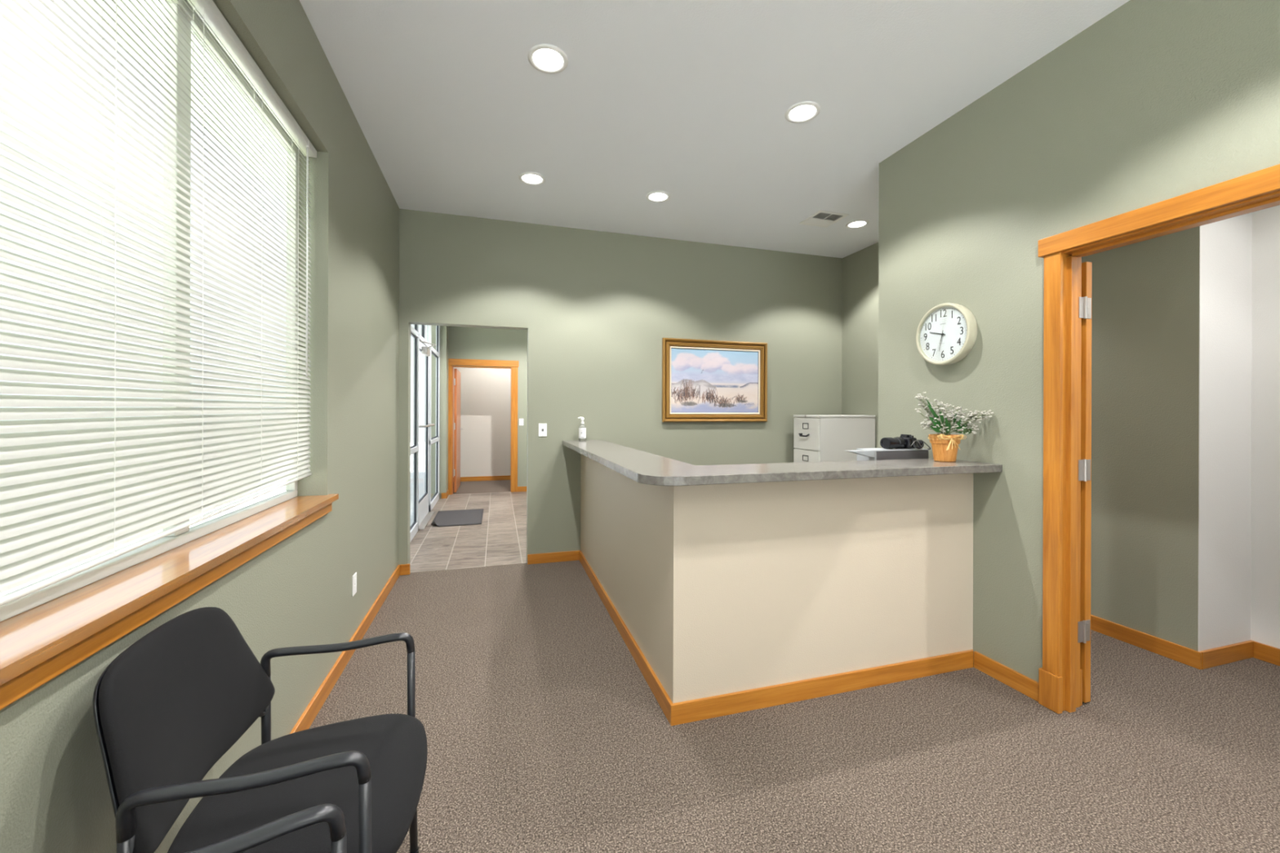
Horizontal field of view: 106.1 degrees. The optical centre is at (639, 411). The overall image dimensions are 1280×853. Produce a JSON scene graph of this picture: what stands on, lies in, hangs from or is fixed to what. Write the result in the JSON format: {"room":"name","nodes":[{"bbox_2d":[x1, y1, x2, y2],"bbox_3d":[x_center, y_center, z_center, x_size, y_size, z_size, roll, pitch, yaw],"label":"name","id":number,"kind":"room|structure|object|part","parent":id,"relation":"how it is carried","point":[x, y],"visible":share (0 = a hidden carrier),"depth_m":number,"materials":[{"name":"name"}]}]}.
{"room":"lobby","nodes":[
{"label":"lobby","id":0,"kind":"room"},
{"bbox_2d":[0,0,448,852],"bbox_3d":[-1.545,-0.164,2.164,0.230,3.008,11.630,0,0,-17],"label":"wall","id":1,"kind":"structure","parent":0,"point":[55,794],"depth_m":2.26,"materials":[{"name":"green paint"}]},
{"bbox_2d":[0,0,298,622],"bbox_3d":[-1.264,-0.419,1.053,0.039,1.630,2.500,0,0,-17],"label":"window","id":2,"kind":"structure","parent":1,"relation":"in","point":[9,610],"depth_m":1.43,"materials":[{"name":"white plastic"}]},
{"bbox_2d":[0,0,316,605],"bbox_3d":[-1.194,-0.441,1.074,0.054,1.572,2.476,0,0,-17],"label":"blind","id":3,"kind":"object","parent":2,"relation":"attached to","point":[68,498],"visible":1,"depth_m":1.15,"materials":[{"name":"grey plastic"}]},
{"bbox_3d":[-1.204,-0.437,1.092,0.027,1.525,0.002,0,0,-17],"label":"ladder cord","id":4,"kind":"part","parent":3,"relation":"part of","materials":[{"name":"white fabric"}]},
{"bbox_3d":[-1.201,0.315,1.073,0.027,0.060,2.476,0,0,-17],"label":"rail","id":5,"kind":"part","parent":3,"relation":"part of","materials":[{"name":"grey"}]},
{"bbox_3d":[-1.301,-0.442,1.418,0.027,1.514,0.002,0,0,-17],"label":"ladder cord","id":6,"kind":"part","parent":3,"relation":"part of","materials":[{"name":"white fabric"}]},
{"bbox_3d":[-1.407,-0.448,1.772,0.027,1.503,0.002,0,0,-17],"label":"ladder cord","id":7,"kind":"part","parent":3,"relation":"part of","materials":[{"name":"white fabric"}]},
{"bbox_3d":[-1.504,-0.454,2.098,0.027,1.493,0.002,0,0,-17],"label":"ladder cord","id":8,"kind":"part","parent":3,"relation":"part of","materials":[{"name":"white fabric"}]},
{"bbox_2d":[0,493,338,710],"bbox_3d":[-1.184,0.435,1.071,0.193,0.077,2.568,0,0,-17],"label":"window sill","id":9,"kind":"structure","parent":1,"relation":"attached to","point":[38,644],"depth_m":1.06,"materials":[{"name":"brown wood"}]},
{"bbox_2d":[75,0,286,205],"bbox_3d":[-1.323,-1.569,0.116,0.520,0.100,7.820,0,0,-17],"label":"window pane","id":10,"kind":"object","parent":1,"relation":"attached to","point":[82,2],"depth_m":2.25,"materials":[{"name":"glass"}]},
{"bbox_2d":[289,564,399,733],"bbox_3d":[-0.887,1.299,0.286,0.015,0.086,7.652,0,0,-17],"label":"baseboard","id":11,"kind":"structure","parent":1,"relation":"attached to","point":[306,719],"depth_m":2.42,"materials":[{"name":"brown wood"}]},
{"bbox_2d":[351,572,356,596],"bbox_3d":[-1.614,0.975,2.724,0.008,0.115,0.072,0,0,-17],"label":"wall outlet","id":12,"kind":"object","parent":1,"relation":"attached to","point":[354,576],"visible":1,"depth_m":2.71,"materials":[{"name":"white plastic"}]},
{"bbox_2d":[409,324,439,542],"bbox_3d":[-2.627,-0.034,5.794,0.055,2.740,3.365,0,0,-17],"label":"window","id":13,"kind":"structure","parent":1,"relation":"in","point":[415,332],"depth_m":5.77,"materials":[{"name":"white paint"}]},
{"bbox_2d":[413,338,436,529],"bbox_3d":[-2.598,0.254,5.936,0.214,2.165,1.000,0,0,-17],"label":"door","id":14,"kind":"structure","parent":13,"relation":"attached to","point":[424,516],"depth_m":6.30,"materials":[{"name":"white paint"}]},
{"bbox_3d":[-2.680,0.248,5.912,0.042,2.153,0.992,0,0,-17],"label":"frame","id":15,"kind":"part","parent":14,"relation":"part of","materials":[{"name":"white paint"}]},
{"bbox_2d":[441,493,445,498],"bbox_3d":[-3.027,1.292,7.424,0.064,0.086,0.015,0,0,-17],"label":"baseboard","id":16,"kind":"structure","parent":1,"relation":"attached to","point":[443,495],"depth_m":7.42,"materials":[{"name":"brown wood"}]},
{"bbox_2d":[445,489,448,498],"bbox_3d":[-3.034,1.292,7.586,0.015,0.086,0.330,0,0,-17],"label":"baseboard","id":17,"kind":"structure","parent":1,"relation":"attached to","point":[447,491],"depth_m":7.56,"materials":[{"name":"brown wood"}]},
{"bbox_2d":[453,367,511,477],"bbox_3d":[-1.998,-0.165,9.004,3.260,3.008,1.500,0,0,-17],"label":"wall","id":18,"kind":"structure","parent":0,"point":[485,393],"depth_m":9.37,"materials":[{"name":"grey paint"}]},
{"bbox_2d":[453,475,510,481],"bbox_3d":[-2.132,1.295,9.615,3.160,0.086,0.015,0,0,-17],"label":"baseboard","id":19,"kind":"structure","parent":18,"relation":"attached to","point":[484,477],"depth_m":9.35,"materials":[{"name":"brown wood"}]},
{"bbox_2d":[448,326,527,486],"bbox_3d":[-1.709,-0.164,8.245,3.380,3.008,0.120,0,0,-17],"label":"wall","id":20,"kind":"structure","parent":0,"point":[464,343],"depth_m":8.03,"materials":[{"name":"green paint"}]},
{"bbox_2d":[448,358,518,494],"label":"door","id":21,"kind":"structure","parent":20,"relation":"in","point":[454,375],"depth_m":7.97,"materials":[{"name":"brown wood"}]},
{"bbox_3d":[-3.068,0.290,7.769,0.070,2.090,0.018,0,0,-17],"label":"casing","id":22,"kind":"part","parent":21,"relation":"part of","materials":[{"name":"brown wood"}]},
{"bbox_3d":[-2.576,-0.806,7.910,1.133,0.105,0.026,0,0,-17],"label":"head casing","id":23,"kind":"part","parent":21,"relation":"part of","materials":[{"name":"brown wood"}]},
{"bbox_3d":[-2.098,0.293,8.057,0.100,2.090,0.018,0,0,-17],"label":"casing","id":24,"kind":"part","parent":21,"relation":"part of","materials":[{"name":"brown wood"}]},
{"bbox_2d":[519,418,523,425],"bbox_3d":[-1.994,0.168,8.093,0.072,0.115,0.010,0,0,-17],"label":"light switch","id":25,"kind":"object","parent":20,"relation":"attached to","point":[521,420],"visible":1,"depth_m":8.09,"materials":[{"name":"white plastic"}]},
{"bbox_2d":[517,486,526,491],"bbox_3d":[-1.124,1.298,8.349,1.950,0.086,0.015,0,0,-17],"label":"baseboard","id":26,"kind":"structure","parent":20,"relation":"attached to","point":[519,488],"depth_m":8.09,"materials":[{"name":"brown wood"}]},
{"bbox_2d":[398,208,842,564],"bbox_3d":[0.138,-0.158,4.642,4.452,3.008,0.118,0,0,-17],"label":"wall","id":27,"kind":"structure","parent":0,"point":[596,308],"depth_m":4.44,"materials":[{"name":"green paint"}]},
{"bbox_2d":[400,564,409,575],"bbox_3d":[-1.932,1.296,3.959,0.075,0.086,0.015,0,0,-17],"label":"baseboard","id":28,"kind":"structure","parent":27,"relation":"attached to","point":[404,568],"depth_m":3.95,"materials":[{"name":"brown wood"}]},
{"bbox_2d":[538,423,546,436],"bbox_3d":[-0.864,0.160,4.279,0.072,0.115,0.010,0,0,-17],"label":"light switch","id":29,"kind":"object","parent":27,"relation":"attached to","point":[542,427],"visible":1,"depth_m":4.28,"materials":[{"name":"white plastic"}]},
{"bbox_2d":[527,550,580,564],"bbox_3d":[-0.765,1.300,4.306,0.472,0.086,0.015,0,0,-17],"label":"baseboard","id":30,"kind":"structure","parent":27,"relation":"attached to","point":[546,557],"depth_m":4.29,"materials":[{"name":"brown wood"}]},
{"bbox_2d":[662,337,767,422],"bbox_3d":[0.753,-0.303,4.742,1.122,0.800,0.038,0,0,-17],"label":"framed painting","id":31,"kind":"object","parent":27,"relation":"attached to","point":[704,380],"visible":1,"depth_m":4.74,"materials":[{"name":"brown wood"}]},
{"bbox_2d":[299,0,1129,257],"bbox_3d":[1.386,-1.708,1.021,5.092,0.100,7.770,0,0,-17],"label":"ceiling","id":32,"kind":"structure","parent":0,"point":[688,100],"depth_m":2.54,"materials":[{"name":"white paint"}]},
{"bbox_2d":[518,172,545,185],"bbox_3d":[-0.768,-1.661,3.432,0.188,0.008,0.188,0,0,-17],"label":"recessed light","id":33,"kind":"object","parent":32,"relation":"in","point":[529,178],"visible":1,"depth_m":3.43,"materials":[{"name":"white"}]},
{"bbox_2d":[527,44,568,73],"bbox_3d":[-0.433,-1.660,2.269,0.188,0.008,0.188,0,0,-17],"label":"recessed light","id":34,"kind":"object","parent":32,"relation":"in","point":[544,58],"visible":1,"depth_m":2.26,"materials":[{"name":"white plastic"}]},
{"bbox_2d":[645,191,670,202],"bbox_3d":[0.140,-1.658,3.712,0.188,0.008,0.188,0,0,-17],"label":"recessed light","id":35,"kind":"object","parent":32,"relation":"in","point":[655,196],"visible":1,"depth_m":3.71,"materials":[{"name":"white"}]},
{"bbox_2d":[784,101,820,123],"bbox_3d":[0.899,-1.656,2.665,0.188,0.008,0.188,0,0,-17],"label":"recessed light","id":36,"kind":"object","parent":32,"relation":"in","point":[802,112],"visible":1,"depth_m":2.66,"materials":[{"name":"white"}]},
{"bbox_2d":[798,209,848,227],"bbox_3d":[1.573,-1.652,4.133,0.290,0.011,0.290,0,0,-17],"label":"ceiling vent","id":37,"kind":"object","parent":32,"relation":"in","point":[824,219],"visible":1,"depth_m":4.12,"materials":[{"name":"white plastic"}]},
{"bbox_2d":[845,219,869,228],"bbox_3d":[1.912,-1.653,4.239,0.188,0.008,0.188,0,0,-17],"label":"recessed light","id":38,"kind":"object","parent":32,"relation":"in","point":[859,223],"visible":1,"depth_m":4.24,"materials":[{"name":"white"}]},
{"bbox_2d":[309,480,1279,852],"bbox_3d":[0.572,1.376,3.640,5.140,0.061,13.250,0,0,-17],"label":"floor","id":39,"kind":"structure","parent":0,"point":[545,733],"depth_m":1.94,"materials":[{"name":"brown carpet"}]},
{"bbox_2d":[93,607,427,852],"bbox_3d":[-0.818,0.913,1.140,0.565,0.858,0.562,0,0,-17],"label":"chair","id":40,"kind":"object","parent":39,"relation":"on","point":[167,708],"visible":0.98,"depth_m":1.05,"materials":[{"name":"black fabric"}]},
{"bbox_3d":[-0.919,1.034,0.834,0.070,0.594,0.022,0,0,-17],"label":"leg","id":41,"kind":"part","parent":40,"relation":"part of","materials":[{"name":"black metal"}]},
{"bbox_3d":[-1.014,0.654,1.081,0.136,0.340,0.538,0,0,-17],"label":"backrest","id":42,"kind":"part","parent":40,"relation":"part of","materials":[{"name":"black fabric"}]},
{"bbox_3d":[-0.719,0.704,0.893,0.396,0.079,0.032,0,0,-17],"label":"armrest","id":43,"kind":"part","parent":40,"relation":"part of","materials":[{"name":"black metal"}]},
{"bbox_3d":[-1.070,1.034,1.342,0.070,0.594,0.022,0,0,-17],"label":"leg","id":44,"kind":"part","parent":40,"relation":"part of","materials":[{"name":"black metal"}]},
{"bbox_3d":[-0.772,0.900,1.154,0.470,0.079,0.516,0,0,-17],"label":"seat","id":45,"kind":"part","parent":40,"relation":"part of","materials":[{"name":"black fabric"}]},
{"bbox_3d":[-0.870,0.703,1.401,0.396,0.079,0.032,0,0,-17],"label":"armrest","id":46,"kind":"part","parent":40,"relation":"part of","materials":[{"name":"black metal"}]},
{"bbox_3d":[-0.536,1.025,0.947,0.032,0.613,0.022,0,0,-17],"label":"leg","id":47,"kind":"part","parent":40,"relation":"part of","materials":[{"name":"black metal"}]},
{"bbox_3d":[-0.687,1.024,1.455,0.032,0.613,0.022,0,0,-17],"label":"leg","id":48,"kind":"part","parent":40,"relation":"part of","materials":[{"name":"black metal"}]},
{"bbox_2d":[184,804,346,852],"bbox_3d":[-0.583,0.914,0.490,0.565,0.858,0.562,0,0,-27],"label":"chair","id":49,"kind":"object","parent":39,"relation":"on","point":[331,814],"visible":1,"depth_m":0.78,"materials":[{"name":"black metal"}]},
{"bbox_3d":[-0.510,1.025,0.824,0.032,0.613,0.022,0,0,-27],"label":"leg","id":50,"kind":"part","parent":49,"relation":"part of","materials":[{"name":"black metal"}]},
{"bbox_2d":[431,508,483,526],"bbox_3d":[-2.293,1.306,6.090,0.577,0.058,0.920,0,0,-17],"label":"floor mat","id":51,"kind":"object","parent":39,"relation":"on","point":[464,517],"visible":1,"depth_m":6.03,"materials":[{"name":"grey fabric"}]},
{"bbox_2d":[579,453,973,725],"bbox_3d":[0.613,0.823,3.464,1.716,1.049,2.414,0,0,-17],"label":"reception desk","id":52,"kind":"object","parent":39,"relation":"on","point":[726,599],"visible":0.88,"depth_m":2.31,"materials":[{"name":"beige paint"}]},
{"bbox_3d":[-0.202,1.301,3.215,0.015,0.086,2.399,0,0,-17],"label":"baseboard","id":53,"kind":"part","parent":52,"relation":"part of","materials":[{"name":"brown wood"}]},
{"bbox_2d":[562,440,1002,485],"bbox_3d":[0.561,0.278,3.376,1.870,0.038,2.552,0,0,-17],"label":"countertop","id":54,"kind":"structure","parent":52,"relation":"on","point":[639,466],"depth_m":2.27,"materials":[{"name":"grey stone"}]},
{"bbox_2d":[577,417,586,440],"bbox_3d":[-0.517,0.149,4.295,0.074,0.213,0.067,0,0,-17],"label":"pump bottle","id":55,"kind":"object","parent":54,"relation":"on","point":[582,428],"visible":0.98,"depth_m":4.27,"materials":[{"name":"white plastic"}]},
{"bbox_2d":[914,391,993,462],"bbox_3d":[1.635,0.079,2.554,0.354,0.368,0.184,0,0,8],"label":"potted flowers","id":56,"kind":"object","parent":54,"relation":"on","point":[944,446],"visible":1,"depth_m":2.53,"materials":[{"name":"green plant"}]},
{"bbox_3d":[1.627,0.192,2.570,0.148,0.142,0.148,0,0,-17],"label":"pot","id":57,"kind":"part","parent":56,"relation":"part of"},
{"bbox_3d":[0.953,1.305,2.314,1.716,0.086,0.015,0,0,-17],"label":"baseboard","id":58,"kind":"part","parent":52,"relation":"part of","materials":[{"name":"brown wood"}]},
{"bbox_2d":[793,414,875,462],"bbox_3d":[1.912,0.691,4.804,0.686,1.321,0.414,0,0,-17],"label":"filing cabinet","id":59,"kind":"object","parent":39,"relation":"on","point":[816,437],"visible":0.3,"depth_m":4.62,"materials":[{"name":"grey metal"}]},
{"bbox_3d":[1.606,0.226,4.713,0.044,0.034,0.120,0,0,-17],"label":"handle","id":60,"kind":"part","parent":59,"relation":"part of","materials":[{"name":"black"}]},
{"bbox_3d":[1.631,0.213,4.720,0.017,0.306,0.394,0,0,-17],"label":"drawer","id":61,"kind":"part","parent":59,"relation":"part of","materials":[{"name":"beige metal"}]},
{"bbox_3d":[1.629,0.528,4.720,0.017,0.306,0.394,0,0,-17],"label":"drawer","id":62,"kind":"part","parent":59,"relation":"part of","materials":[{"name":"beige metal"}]},
{"bbox_3d":[1.933,0.043,4.810,0.647,0.022,0.414,0,0,-17],"label":"panel","id":63,"kind":"part","parent":59,"relation":"part of","materials":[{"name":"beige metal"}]},
{"bbox_3d":[1.016,0.981,2.773,1.334,0.735,0.585,0,0,-17],"label":"countertop","id":64,"kind":"structure","parent":39,"relation":"on","visible":0},
{"bbox_2d":[845,448,928,460],"bbox_3d":[1.374,0.413,2.746,0.542,0.403,0.144,0,0,-17],"label":"box","id":65,"kind":"object","parent":64,"relation":"on","point":[863,454],"visible":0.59,"depth_m":2.70,"materials":[{"name":"grey plastic"}]},
{"bbox_3d":[1.277,0.406,2.717,0.012,0.376,0.140,0,0,-17],"label":"panel","id":66,"kind":"part","parent":65,"relation":"part of","materials":[{"name":"grey plastic"}]},
{"bbox_3d":[1.453,0.215,2.769,0.379,0.006,0.144,0,0,-17],"label":"lid","id":67,"kind":"part","parent":65,"relation":"part of","materials":[{"name":"grey plastic"}]},
{"bbox_2d":[880,434,931,449],"bbox_3d":[1.527,0.171,2.773,0.263,0.083,0.156,0,0,-17],"label":"camera","id":68,"kind":"object","parent":65,"relation":"on","point":[904,441],"visible":1,"depth_m":2.74,"materials":[{"name":"black plastic"}]},
{"bbox_2d":[916,440,924,447],"bbox_3d":[1.628,0.186,2.809,0.032,0.048,0.057,0,0,6],"label":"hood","id":69,"kind":"object","parent":68,"relation":"attached to","point":[921,442],"depth_m":2.79,"materials":[{"name":"black plastic"}]},
{"bbox_2d":[841,226,1199,651],"bbox_3d":[2.623,-0.150,3.884,0.120,3.008,2.752,0,0,-17],"label":"wall","id":70,"kind":"structure","parent":0,"point":[1145,312],"depth_m":2.78,"materials":[{"name":"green paint"}]},
{"bbox_2d":[1090,614,1201,669],"bbox_3d":[2.555,1.308,3.858,0.015,0.090,2.767,0,0,-17],"label":"baseboard","id":71,"kind":"structure","parent":70,"relation":"attached to","point":[1193,658],"depth_m":2.73,"materials":[{"name":"brown wood"}]},
{"bbox_2d":[878,0,1279,682],"bbox_3d":[2.496,-0.150,0.389,0.136,3.008,5.924,0,0,-17],"label":"wall","id":72,"kind":"structure","parent":0,"point":[1153,101],"depth_m":2.31,"materials":[{"name":"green paint"}]},
{"bbox_2d":[915,302,977,364],"bbox_3d":[1.709,-0.434,2.698,0.060,0.344,0.344,0,0,-17],"label":"wall clock","id":73,"kind":"object","parent":72,"relation":"attached to","point":[947,333],"visible":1,"depth_m":2.67,"materials":[{"name":"beige plastic"}]},
{"bbox_2d":[973,651,1038,702],"bbox_3d":[1.817,1.308,2.393,0.015,0.086,0.324,0,0,-17],"label":"baseboard","id":74,"kind":"structure","parent":72,"relation":"attached to","point":[1028,686],"depth_m":2.38,"materials":[{"name":"brown wood"}]},
{"bbox_2d":[1038,164,1279,714],"bbox_3d":[1.995,0.277,2.135,0.233,2.149,1.925,0,0,-17],"label":"door frame","id":75,"kind":"structure","parent":72,"relation":"in","point":[1064,675],"depth_m":2.17,"materials":[{"name":"brown wood"}]},
{"bbox_3d":[1.878,0.234,2.192,0.020,1.905,0.069,0,0,-17],"label":"casing","id":76,"kind":"part","parent":75,"relation":"part of","materials":[{"name":"brown wood"}]},
{"bbox_3d":[2.019,-0.757,1.712,0.030,0.080,1.103,0,0,-17],"label":"head casing","id":77,"kind":"part","parent":75,"relation":"part of","materials":[{"name":"brown wood"}]},
{"bbox_2d":[1198,212,1252,651],"bbox_3d":[3.161,-0.148,2.670,0.460,3.008,0.123,0,0,-17],"label":"wall","id":78,"kind":"structure","parent":0,"point":[1225,246],"depth_m":2.61,"materials":[{"name":"white paint"}]},
{"bbox_2d":[1200,640,1254,669],"bbox_3d":[3.176,1.310,2.603,0.460,0.090,0.015,0,0,-17],"label":"baseboard","id":79,"kind":"structure","parent":78,"relation":"attached to","point":[1220,655],"depth_m":2.59,"materials":[{"name":"brown wood"}]},
{"bbox_2d":[1250,204,1279,648],"bbox_3d":[4.146,-0.145,0.408,0.140,3.008,5.020,0,0,-17],"label":"wall","id":80,"kind":"structure","parent":0,"point":[1265,312],"depth_m":2.63,"materials":[{"name":"white paint"}]},
{"bbox_2d":[1253,641,1279,666],"bbox_3d":[4.087,1.313,0.320,0.015,0.090,4.882,0,0,-17],"label":"baseboard","id":81,"kind":"structure","parent":80,"relation":"attached to","point":[1261,651],"depth_m":2.61,"materials":[{"name":"brown wood"}]},
{"label":"outside","id":82,"kind":"structure","parent":0,"visible":0},
{"bbox_2d":[0,441,424,595],"bbox_3d":[-14.105,1.389,10.623,19.020,0.060,19.600,0,0,-17],"label":"ground","id":83,"kind":"structure","parent":82,"point":[421,452],"depth_m":7.55,"materials":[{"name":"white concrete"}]}
]}

